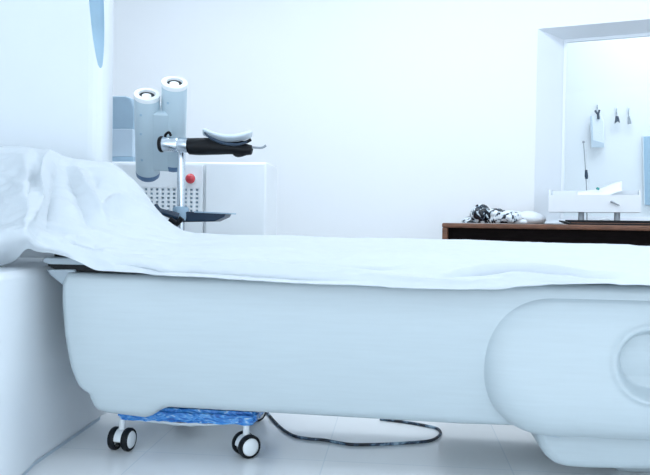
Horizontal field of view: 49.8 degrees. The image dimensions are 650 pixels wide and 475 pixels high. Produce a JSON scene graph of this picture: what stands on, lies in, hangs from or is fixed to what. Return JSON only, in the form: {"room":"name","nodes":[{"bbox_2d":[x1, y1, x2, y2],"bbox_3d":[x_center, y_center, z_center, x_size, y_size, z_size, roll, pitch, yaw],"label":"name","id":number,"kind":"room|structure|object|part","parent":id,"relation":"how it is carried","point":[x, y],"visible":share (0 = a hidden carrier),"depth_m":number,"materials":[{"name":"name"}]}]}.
{"room":"radiology room","nodes":[
{"label":"radiology room","id":0,"kind":"room"},
{"bbox_2d":[26,412,649,474],"bbox_3d":[0.303,0.768,3.001,10.000,0.100,11.000,1,1,6],"label":"floor","id":1,"kind":"structure","parent":0,"point":[159,449],"depth_m":2.38,"materials":[{"name":"tile"}]},
{"bbox_2d":[0,0,112,474],"bbox_3d":[-1.609,-0.479,2.775,1.605,2.350,1.800,1,1,6],"label":"gantry","id":2,"kind":"object","parent":1,"relation":"on","point":[56,56],"visible":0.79,"depth_m":2.73,"materials":[{"name":"white plastic"}]},
{"bbox_2d":[107,407,266,458],"bbox_3d":[-0.443,0.639,2.554,0.524,0.156,0.526,1,1,6],"label":"wheeled dolly","id":3,"kind":"object","parent":1,"relation":"on","point":[246,444],"visible":0.55,"depth_m":2.32,"materials":[{"name":"blue plastic"}]},
{"bbox_2d":[112,162,276,234],"bbox_3d":[-0.750,0.143,3.798,0.915,1.084,0.390,1,1,6],"label":"base cabinet","id":4,"kind":"object","parent":1,"relation":"on","point":[248,190],"visible":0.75,"depth_m":3.62,"materials":[{"name":"white plastic"}]},
{"bbox_2d":[112,96,135,161],"bbox_3d":[-1.164,-0.588,3.897,0.282,0.363,0.215,1,1,6],"label":"control unit","id":5,"kind":"object","parent":4,"relation":"on","point":[123,140],"visible":0.29,"depth_m":3.79,"materials":[{"name":"plastic"}]},
{"bbox_3d":[-0.926,0.134,3.679,0.579,1.024,0.024,1,1,6],"label":"panel","id":6,"kind":"part","parent":4,"relation":"part of","materials":[{"name":"white metal"}]},
{"bbox_3d":[-0.467,0.131,3.630,0.313,1.024,0.024,1,1,6],"label":"door","id":7,"kind":"part","parent":4,"relation":"part of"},
{"bbox_2d":[134,76,266,230],"bbox_3d":[-0.599,0.008,3.058,0.564,1.392,0.536,0,1,-21],"label":"contrast injector","id":8,"kind":"object","parent":1,"relation":"on","point":[161,142],"visible":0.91,"depth_m":2.98,"materials":[{"name":"white plastic"}]},
{"bbox_2d":[139,92,154,96],"bbox_3d":[-0.753,-0.598,2.961,0.068,0.046,0.058,1,1,6],"label":"socket","id":9,"kind":"object","parent":8,"relation":"attached to","point":[141,94],"depth_m":2.96,"materials":[{"name":"plastic"}]},
{"bbox_3d":[-0.690,-0.108,3.021,0.121,0.076,0.040,1,1,-12],"label":"clamp lever","id":10,"kind":"part","parent":8,"relation":"part of","materials":[{"name":"black plastic"}]},
{"bbox_3d":[-0.664,-0.427,2.952,0.040,0.042,0.018,1,1,17],"label":"clamp knob","id":11,"kind":"part","parent":8,"relation":"part of","materials":[{"name":"black plastic"}]},
{"bbox_3d":[-0.638,-0.069,3.003,0.070,0.047,0.026,1,1,6],"label":"clamp lever","id":12,"kind":"part","parent":8,"relation":"part of","materials":[{"name":"black plastic"}]},
{"bbox_2d":[183,211,235,221],"bbox_3d":[-0.537,-0.091,3.087,0.264,0.048,0.130,1,1,6],"label":"tray","id":13,"kind":"object","parent":8,"relation":"on","point":[196,216],"depth_m":3.03,"materials":[{"name":"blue plastic"}]},
{"bbox_3d":[-0.288,-0.380,2.929,0.088,0.019,0.010,1,1,6],"label":"lever","id":14,"kind":"part","parent":8,"relation":"part of","materials":[{"name":"silver metal"}]},
{"bbox_2d":[43,254,649,472],"bbox_3d":[0.678,0.405,2.244,3.107,0.670,0.613,1,1,6],"label":"table","id":15,"kind":"object","parent":1,"relation":"on","point":[567,366],"visible":0.94,"depth_m":2.06,"materials":[{"name":"white plastic"}]},
{"bbox_2d":[0,146,649,289],"bbox_3d":[-0.099,-0.084,2.305,3.460,0.436,0.678,1,1,6],"label":"sheet","id":16,"kind":"object","parent":15,"relation":"on","point":[93,214],"visible":1,"depth_m":2.14,"materials":[{"name":"white fabric"}]},
{"bbox_3d":[0.271,0.347,2.317,2.137,0.452,0.550,1,1,6],"label":"panel","id":17,"kind":"part","parent":15,"relation":"part of","materials":[{"name":"white plastic"}]},
{"bbox_3d":[1.278,0.380,1.944,1.652,0.402,0.143,1,1,6],"label":"arm","id":18,"kind":"part","parent":15,"relation":"part of"},
{"bbox_2d":[266,412,441,445],"bbox_3d":[0.084,0.718,2.631,0.703,0.010,0.385,1,1,6],"label":"power cord","id":19,"kind":"object","parent":1,"relation":"on","point":[267,413],"visible":0.95,"depth_m":2.49,"materials":[{"name":"black rubber"}]},
{"bbox_2d":[442,223,649,245],"bbox_3d":[1.767,0.331,3.706,2.200,0.784,0.608,1,1,22],"label":"desk","id":20,"kind":"object","parent":1,"relation":"on","point":[547,233],"visible":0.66,"depth_m":3.63,"materials":[{"name":"brown wood"}]},
{"bbox_3d":[0.761,0.321,4.110,0.028,0.758,0.596,1,1,22],"label":"panel","id":21,"kind":"part","parent":20,"relation":"part of","materials":[{"name":"brown wood"}]},
{"bbox_2d":[462,204,526,223],"bbox_3d":[0.940,-0.132,3.892,0.360,0.106,0.174,1,1,26],"label":"crumpled bag","id":22,"kind":"object","parent":20,"relation":"on","point":[481,213],"visible":0.93,"depth_m":3.83,"materials":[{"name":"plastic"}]},
{"bbox_2d":[508,211,545,223],"bbox_3d":[1.144,-0.118,4.077,0.274,0.076,0.191,1,1,23],"label":"folded cloth","id":23,"kind":"object","parent":20,"relation":"on","point":[532,217],"visible":0.48,"depth_m":3.98,"materials":[{"name":"white fabric"}]},
{"bbox_2d":[582,141,587,219],"bbox_3d":[1.514,-0.316,4.031,0.080,0.485,0.080,1,1,6],"label":"stand","id":24,"kind":"object","parent":20,"relation":"on","point":[583,142],"visible":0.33,"depth_m":4.03,"materials":[{"name":"black metal"}]},
{"bbox_3d":[1.501,-0.315,4.036,0.033,0.460,0.005,1,1,22],"label":"rod","id":25,"kind":"part","parent":24,"relation":"part of","materials":[{"name":"silver metal"}]},
{"bbox_2d":[548,189,640,219],"bbox_3d":[1.508,-0.168,3.927,0.474,0.194,0.160,1,1,22],"label":"rack","id":26,"kind":"object","parent":20,"relation":"on","point":[559,201],"visible":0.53,"depth_m":3.86,"materials":[{"name":"white metal"}]},
{"bbox_3d":[1.429,-0.106,3.906,0.034,0.069,0.034,1,1,6],"label":"post","id":27,"kind":"part","parent":26,"relation":"part of","materials":[{"name":"grey metal"}]},
{"bbox_2d":[577,181,621,194],"bbox_3d":[1.532,-0.255,3.911,0.236,0.121,0.091,1,1,22],"label":"paper sheet","id":28,"kind":"object","parent":26,"relation":"in","point":[615,187],"visible":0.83,"depth_m":3.90,"materials":[{"name":"white paper"}]},
{"bbox_3d":[1.601,-0.102,3.837,0.034,0.069,0.034,1,1,6],"label":"post","id":29,"kind":"part","parent":26,"relation":"part of","materials":[{"name":"grey metal"}]},
{"bbox_2d":[559,220,649,225],"bbox_3d":[1.607,-0.075,3.611,0.749,0.026,0.245,1,1,22],"label":"tray","id":30,"kind":"object","parent":20,"relation":"on","point":[569,222],"visible":1,"depth_m":3.70,"materials":[{"name":"black plastic"}]},
{"bbox_2d":[113,0,649,238],"bbox_3d":[0.717,-0.761,4.540,8.200,2.900,0.160,1,1,22],"label":"wall","id":31,"kind":"structure","parent":0,"point":[374,118],"depth_m":4.63,"materials":[{"name":"white paint"}]},
{"bbox_2d":[534,19,649,223],"bbox_3d":[1.882,-0.659,4.065,1.250,1.170,0.159,1,1,22],"label":"window","id":32,"kind":"structure","parent":31,"relation":"in","point":[552,42],"depth_m":4.25,"materials":[{"name":"white"}]},
{"bbox_2d":[563,37,649,216],"bbox_3d":[2.937,-0.751,5.497,4.600,2.900,0.100,1,1,22],"label":"wall","id":33,"kind":"structure","parent":0,"point":[612,73],"depth_m":5.69,"materials":[{"name":"white paint"}]},
{"bbox_2d":[642,135,649,205],"bbox_3d":[2.692,-0.518,5.526,0.353,0.581,0.034,1,1,22],"label":"board","id":34,"kind":"object","parent":33,"relation":"attached to","point":[645,140],"visible":1,"depth_m":5.57,"materials":[{"name":"blue plastic"}]},
{"bbox_3d":[2.221,-1.067,5.700,0.026,0.060,0.054,1,1,6],"label":"wall hook","id":35,"kind":"object","parent":33,"relation":"attached to","visible":0},
{"bbox_2d":[590,110,603,146],"bbox_3d":[2.209,-0.882,5.679,0.114,0.306,0.035,1,1,22],"label":"hanging bag","id":36,"kind":"object","parent":35,"relation":"hanging from","point":[596,122],"visible":1,"depth_m":5.67,"materials":[{"name":"white plastic"}]},
{"bbox_3d":[2.354,-1.033,5.647,0.026,0.060,0.054,1,1,6],"label":"wall hook","id":37,"kind":"object","parent":33,"relation":"attached to","visible":0},
{"bbox_2d":[615,112,619,122],"bbox_3d":[2.351,-0.963,5.629,0.040,0.093,0.020,1,1,22],"label":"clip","id":38,"kind":"object","parent":37,"relation":"hanging from","point":[616,116],"visible":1,"depth_m":5.62,"materials":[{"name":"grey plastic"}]}
]}

